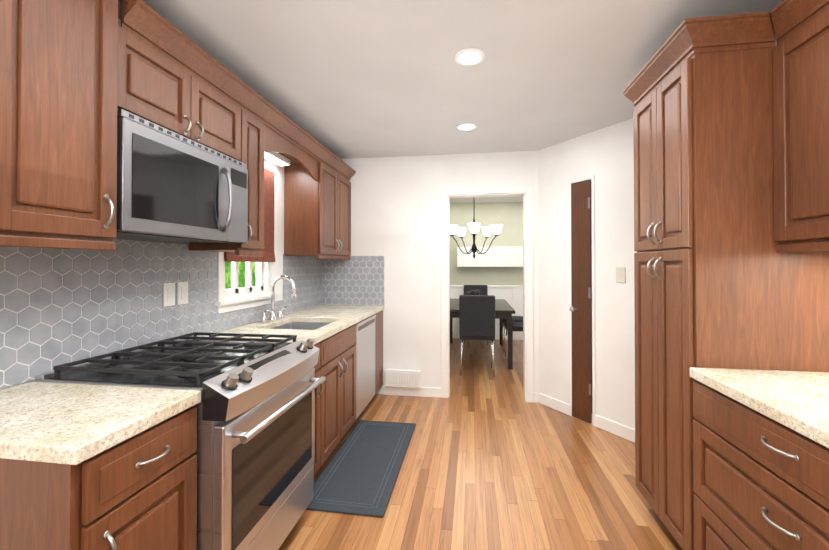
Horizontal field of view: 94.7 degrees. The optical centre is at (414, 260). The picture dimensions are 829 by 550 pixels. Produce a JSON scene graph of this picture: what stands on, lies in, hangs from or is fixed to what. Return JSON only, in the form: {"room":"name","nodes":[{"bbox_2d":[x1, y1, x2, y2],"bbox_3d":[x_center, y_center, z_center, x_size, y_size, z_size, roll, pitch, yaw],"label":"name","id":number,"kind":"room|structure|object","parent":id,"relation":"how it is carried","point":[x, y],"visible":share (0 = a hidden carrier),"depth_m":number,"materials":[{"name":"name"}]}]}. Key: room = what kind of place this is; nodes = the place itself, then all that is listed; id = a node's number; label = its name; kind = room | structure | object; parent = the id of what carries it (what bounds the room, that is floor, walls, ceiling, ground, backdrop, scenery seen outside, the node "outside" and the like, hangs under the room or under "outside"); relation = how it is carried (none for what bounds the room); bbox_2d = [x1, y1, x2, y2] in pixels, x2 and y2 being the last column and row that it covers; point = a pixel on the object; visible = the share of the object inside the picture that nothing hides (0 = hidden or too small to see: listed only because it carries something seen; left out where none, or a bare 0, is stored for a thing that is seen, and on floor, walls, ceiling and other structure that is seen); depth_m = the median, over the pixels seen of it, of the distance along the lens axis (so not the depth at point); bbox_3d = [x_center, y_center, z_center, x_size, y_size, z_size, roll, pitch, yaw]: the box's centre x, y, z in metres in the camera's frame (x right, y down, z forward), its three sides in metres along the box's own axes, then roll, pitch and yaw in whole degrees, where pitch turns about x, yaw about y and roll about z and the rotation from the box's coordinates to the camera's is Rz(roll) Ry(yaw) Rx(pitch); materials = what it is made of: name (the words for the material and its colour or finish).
{"room":"kitchen","nodes":[
{"label":"kitchen","id":0,"kind":"room"},
{"bbox_2d":[0,18,317,389],"bbox_3d":[-1.431,0.125,1.466,0.120,2.440,5.450,0,-1,9],"label":"wall","id":1,"kind":"structure","parent":0,"point":[271,165],"depth_m":3.15,"materials":[{"name":"paint"}]},
{"bbox_2d":[0,0,23,239],"bbox_3d":[-1.285,-0.559,0.838,0.352,0.978,0.436,0,-1,9],"label":"upper cabinet","id":2,"kind":"object","parent":1,"relation":"attached to","point":[11,11],"depth_m":1.03,"materials":[{"name":"brown wood"}]},
{"bbox_2d":[0,0,127,247],"bbox_3d":[-1.238,-0.556,1.150,0.352,0.978,0.429,0,-1,9],"label":"upper cabinet","id":3,"kind":"object","parent":1,"relation":"attached to","point":[75,75],"depth_m":1.18,"materials":[{"name":"brown wood"}]},
{"bbox_2d":[128,0,247,162],"bbox_3d":[-1.163,-0.746,1.744,0.322,0.417,0.762,0,-1,9],"label":"upper cabinet","id":4,"kind":"object","parent":1,"relation":"attached to","point":[172,85],"depth_m":1.66,"materials":[{"name":"brown wood"}]},
{"bbox_2d":[113,109,247,243],"bbox_3d":[-1.116,-0.315,1.732,0.416,0.435,0.756,0,-1,9],"label":"microwave","id":5,"kind":"object","parent":4,"relation":"attached to","point":[173,187],"visible":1,"depth_m":1.58,"materials":[{"name":"silver metal"}]},
{"bbox_2d":[0,239,383,388],"bbox_3d":[-0.877,0.168,2.449,0.680,0.547,3.100,0,-1,9],"label":"backsplash","id":6,"kind":"structure","parent":1,"relation":"attached to","point":[60,306],"depth_m":1.72,"materials":[{"name":"grey tile"}]},
{"bbox_2d":[163,282,178,306],"bbox_3d":[-1.277,0.175,1.992,0.009,0.120,0.075,0,-1,9],"label":"electrical outlet plate","id":7,"kind":"object","parent":6,"relation":"attached to","point":[169,294],"depth_m":1.99,"materials":[{"name":"white plastic"}]},
{"bbox_2d":[179,282,187,304],"bbox_3d":[-1.263,0.176,2.085,0.009,0.120,0.075,0,-1,9],"label":"electrical outlet plate","id":8,"kind":"object","parent":6,"relation":"attached to","point":[183,286],"depth_m":2.08,"materials":[{"name":"white plastic"}]},
{"bbox_2d":[188,88,267,255],"bbox_3d":[-1.088,-0.503,2.236,0.322,0.893,0.238,0,-1,9],"label":"upper cabinet","id":9,"kind":"object","parent":1,"relation":"attached to","point":[257,145],"depth_m":2.22,"materials":[{"name":"brown wood"}]},
{"bbox_2d":[264,152,289,165],"bbox_3d":[-1.094,-0.795,2.795,0.090,0.051,0.620,0,-1,9],"label":"light","id":10,"kind":"object","parent":9,"relation":"attached to","point":[277,158],"visible":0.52,"depth_m":2.93,"materials":[{"name":"white plastic"}]},
{"bbox_2d":[215,167,279,313],"bbox_3d":[-1.207,-0.193,2.730,0.145,1.050,0.740,0,-1,9],"label":"window","id":11,"kind":"structure","parent":1,"relation":"in","point":[235,297],"depth_m":2.77,"materials":[{"name":"white wood"}]},
{"bbox_2d":[224,168,274,261],"bbox_3d":[-1.151,-0.348,2.718,0.024,0.710,0.600,0,-1,9],"label":"window shade","id":12,"kind":"object","parent":11,"relation":"attached to","point":[268,253],"visible":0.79,"depth_m":2.91,"materials":[{"name":"fabric"}]},
{"bbox_2d":[280,144,351,259],"bbox_3d":[-0.881,-0.490,3.608,0.322,0.893,0.817,0,-1,9],"label":"upper cabinet","id":13,"kind":"object","parent":1,"relation":"attached to","point":[317,185],"depth_m":3.22,"materials":[{"name":"brown wood"}]},
{"bbox_2d":[321,151,538,401],"bbox_3d":[0.244,0.149,3.908,2.460,2.440,0.120,0,-1,9],"label":"wall","id":14,"kind":"structure","parent":0,"point":[396,212],"depth_m":3.88,"materials":[{"name":"paint"}]},
{"bbox_2d":[385,369,420,387],"bbox_3d":[-0.117,1.183,3.851,0.360,0.170,0.052,0,-1,9],"label":"air vent","id":15,"kind":"object","parent":14,"relation":"in","point":[406,378],"visible":1,"depth_m":3.83,"materials":[{"name":"white plastic"}]},
{"bbox_2d":[118,0,782,203],"bbox_3d":[0.501,-1.122,2.779,5.310,0.080,9.000,0,-1,9],"label":"ceiling","id":16,"kind":"structure","parent":0,"point":[345,79],"depth_m":2.09,"materials":[{"name":"white paint"}]},
{"bbox_2d":[456,123,476,130],"bbox_3d":[0.418,-1.075,3.064,0.170,0.007,0.170,0,-1,9],"label":"recessed light","id":17,"kind":"object","parent":16,"relation":"in","point":[466,126],"visible":1,"depth_m":3.05,"materials":[{"name":"white"}]},
{"bbox_2d":[453,48,485,65],"bbox_3d":[0.293,-1.085,2.042,0.170,0.007,0.170,0,-1,9],"label":"recessed light","id":18,"kind":"object","parent":16,"relation":"in","point":[469,57],"visible":1,"depth_m":2.04,"materials":[{"name":"white"}]},
{"bbox_2d":[450,198,502,257],"bbox_3d":[0.861,-0.545,5.519,0.804,1.019,0.769,0,-1,9],"label":"chandelier","id":19,"kind":"object","parent":16,"relation":"hanging from","point":[495,229],"visible":1,"depth_m":5.49,"materials":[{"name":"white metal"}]},
{"bbox_2d":[278,338,682,549],"bbox_3d":[0.501,1.398,2.755,5.310,0.080,9.000,0,-1,9],"label":"floor","id":20,"kind":"structure","parent":0,"point":[496,462],"depth_m":2.35,"materials":[{"name":"brown wood"}]},
{"bbox_2d":[0,406,196,549],"bbox_3d":[-1.063,0.906,1.124,0.700,0.871,0.397,0,-1,9],"label":"base cabinet","id":21,"kind":"object","parent":20,"relation":"on","point":[138,491],"visible":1,"depth_m":0.97,"materials":[{"name":"brown wood"}]},
{"bbox_2d":[0,381,200,464],"bbox_3d":[-1.073,0.450,1.123,0.671,0.040,0.409,0,-1,9],"label":"countertop","id":22,"kind":"structure","parent":21,"relation":"on","point":[63,423],"depth_m":1.07,"materials":[{"name":"stone"}]},
{"bbox_2d":[35,332,325,549],"bbox_3d":[-0.912,0.868,1.689,0.812,0.960,0.759,0,-1,9],"label":"range","id":23,"kind":"object","parent":20,"relation":"on","point":[255,406],"visible":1,"depth_m":1.48,"materials":[{"name":"silver metal"}]},
{"bbox_2d":[313,325,355,474],"bbox_3d":[-0.845,0.920,2.564,0.700,0.871,0.984,0,-1,9],"label":"base cabinet","id":24,"kind":"object","parent":20,"relation":"on","point":[335,401],"visible":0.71,"depth_m":2.54,"materials":[{"name":"brown wood"}]},
{"bbox_2d":[201,304,383,344],"bbox_3d":[-0.785,0.568,3.027,0.671,0.240,1.911,0,-1,9],"label":"countertop","id":25,"kind":"structure","parent":24,"relation":"on","point":[318,324],"depth_m":3.00,"materials":[{"name":"stone"}]},
{"bbox_2d":[261,275,295,322],"bbox_3d":[-0.988,0.277,2.893,0.217,0.338,0.321,0,-1,9],"label":"faucet","id":26,"kind":"object","parent":25,"relation":"on","point":[272,317],"visible":1,"depth_m":2.87,"materials":[{"name":"silver metal"}]},
{"bbox_2d":[306,420,415,516],"bbox_3d":[-0.315,1.349,2.626,0.485,0.014,1.180,0,-1,9],"label":"floor mat","id":27,"kind":"object","parent":20,"relation":"on","point":[358,475],"visible":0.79,"depth_m":2.43,"materials":[{"name":"grey rubber"}]},
{"bbox_2d":[354,314,375,418],"bbox_3d":[-0.723,0.928,3.349,0.647,0.870,0.596,0,-1,9],"label":"dishwasher","id":28,"kind":"object","parent":20,"relation":"on","point":[365,361],"visible":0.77,"depth_m":3.25,"materials":[{"name":"silver metal"}]},
{"bbox_2d":[375,310,382,393],"bbox_3d":[-0.674,0.932,3.812,0.665,0.871,0.324,0,-1,9],"label":"cabinet filler","id":29,"kind":"object","parent":20,"relation":"on","point":[379,350],"visible":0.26,"depth_m":3.73,"materials":[{"name":"brown wood"}]},
{"bbox_2d":[463,285,487,344],"bbox_3d":[1.057,0.911,6.601,0.420,0.969,0.503,0,-1,9],"label":"dining chair","id":30,"kind":"object","parent":20,"relation":"on","point":[483,289],"visible":0.17,"depth_m":6.79,"materials":[{"name":"fabric"}]},
{"bbox_2d":[459,295,494,376],"bbox_3d":[0.774,0.893,4.729,0.420,0.969,0.503,0,-1,9],"label":"dining chair","id":31,"kind":"object","parent":20,"relation":"on","point":[476,317],"visible":1,"depth_m":4.51,"materials":[{"name":"fabric"}]},
{"bbox_2d":[450,299,514,368],"bbox_3d":[0.918,1.011,5.679,0.960,0.750,1.600,0,-1,9],"label":"dining table","id":32,"kind":"object","parent":20,"relation":"on","point":[504,309],"visible":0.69,"depth_m":4.94,"materials":[{"name":"black wood"}]},
{"bbox_2d":[465,289,480,294],"bbox_3d":[0.853,0.524,5.593,0.260,0.218,0.253,0,-1,9],"label":"centerpiece","id":33,"kind":"object","parent":32,"relation":"on","point":[475,292],"visible":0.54,"depth_m":5.51,"materials":[{"name":"black"}]},
{"bbox_2d":[501,316,522,351],"bbox_3d":[1.622,0.905,5.978,0.503,0.969,0.420,0,-1,9],"label":"dining chair","id":34,"kind":"object","parent":20,"relation":"on","point":[517,318],"visible":0.33,"depth_m":5.82,"materials":[{"name":"fabric"}]},
{"bbox_2d":[504,322,522,362],"bbox_3d":[1.525,0.899,5.336,0.503,0.969,0.420,0,-1,9],"label":"dining chair","id":35,"kind":"object","parent":20,"relation":"on","point":[517,326],"visible":0.21,"depth_m":5.30,"materials":[{"name":"fabric"}]},
{"bbox_2d":[622,11,828,549],"bbox_3d":[1.466,0.195,1.771,0.697,2.307,0.640,0,-1,9],"label":"pantry","id":36,"kind":"object","parent":20,"relation":"on","point":[720,281],"visible":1,"depth_m":1.56,"materials":[{"name":"brown wood"}]},
{"bbox_2d":[693,381,828,549],"bbox_3d":[1.383,0.906,1.060,0.650,0.872,0.910,0,-1,9],"label":"base cabinet","id":37,"kind":"object","parent":20,"relation":"on","point":[760,481],"visible":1,"depth_m":1.20,"materials":[{"name":"brown wood"}]},
{"bbox_2d":[689,367,828,447],"bbox_3d":[1.266,0.442,0.318,0.656,0.040,2.419,0,-1,9],"label":"countertop","id":38,"kind":"structure","parent":37,"relation":"on","point":[797,401],"depth_m":1.26,"materials":[{"name":"stone"}]},
{"bbox_2d":[450,202,522,285],"bbox_3d":[1.205,0.178,6.918,4.640,2.440,0.120,0,-1,9],"label":"wall","id":39,"kind":"structure","parent":0,"point":[508,216],"depth_m":6.83,"materials":[{"name":"beige paint"}]},
{"bbox_2d":[450,285,522,339],"bbox_3d":[1.194,0.917,6.837,4.398,0.960,0.030,0,-1,9],"label":"wainscoting","id":40,"kind":"structure","parent":39,"relation":"attached to","point":[512,296],"depth_m":6.78,"materials":[{"name":"white"}]},
{"bbox_2d":[457,247,522,266],"bbox_3d":[1.344,-0.069,6.737,1.170,0.350,0.199,0,-1,9],"label":"wall shelf","id":41,"kind":"object","parent":39,"relation":"attached to","point":[502,257],"visible":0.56,"depth_m":6.63,"materials":[{"name":"white wood"}]},
{"bbox_2d":[538,118,636,428],"bbox_3d":[1.612,0.141,3.075,0.120,2.440,1.492,0,-1,-28],"label":"wall","id":42,"kind":"structure","parent":0,"point":[605,156],"depth_m":3.13,"materials":[{"name":"paint"}]},
{"bbox_2d":[569,180,591,423],"bbox_3d":[1.407,0.337,3.259,0.166,2.028,0.169,0,-1,9],"label":"closet door","id":43,"kind":"structure","parent":42,"relation":"in","point":[580,308],"depth_m":3.24,"materials":[{"name":"brown wood"}]},
{"bbox_2d":[569,175,595,425],"bbox_3d":[1.431,0.325,3.264,0.016,2.075,0.245,0,-1,-28],"label":"trim","id":44,"kind":"structure","parent":42,"relation":"attached to","point":[592,177],"depth_m":3.17,"materials":[{"name":"white wood"}]},
{"bbox_2d":[535,392,634,442],"bbox_3d":[1.542,1.313,3.032,0.906,0.095,1.161,0,-1,9],"label":"baseboard","id":45,"kind":"structure","parent":42,"relation":"attached to","point":[605,424],"depth_m":3.10,"materials":[{"name":"white wood"}]},
{"bbox_2d":[616,267,625,282],"bbox_3d":[1.598,0.110,2.964,0.012,0.120,0.075,0,-1,-28],"label":"switch plate","id":46,"kind":"object","parent":42,"relation":"attached to","point":[620,275],"visible":1,"depth_m":2.96,"materials":[{"name":"white plastic"}]},
{"bbox_3d":[1.763,0.121,0.983,0.120,2.440,5.450,0,-1,9],"label":"wall","id":47,"kind":"structure","parent":0,"visible":0},
{"bbox_2d":[771,0,828,247],"bbox_3d":[1.560,-0.516,1.224,0.347,0.898,0.560,0,-1,9],"label":"upper cabinet","id":48,"kind":"object","parent":47,"relation":"attached to","point":[801,120],"depth_m":1.39,"materials":[{"name":"brown wood"}]},
{"label":"outside","id":49,"kind":"structure","parent":0,"visible":0},
{"bbox_2d":[225,262,255,288],"bbox_3d":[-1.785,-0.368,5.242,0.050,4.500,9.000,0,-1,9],"label":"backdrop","id":50,"kind":"structure","parent":49,"point":[241,274],"depth_m":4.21,"materials":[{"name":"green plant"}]}
]}

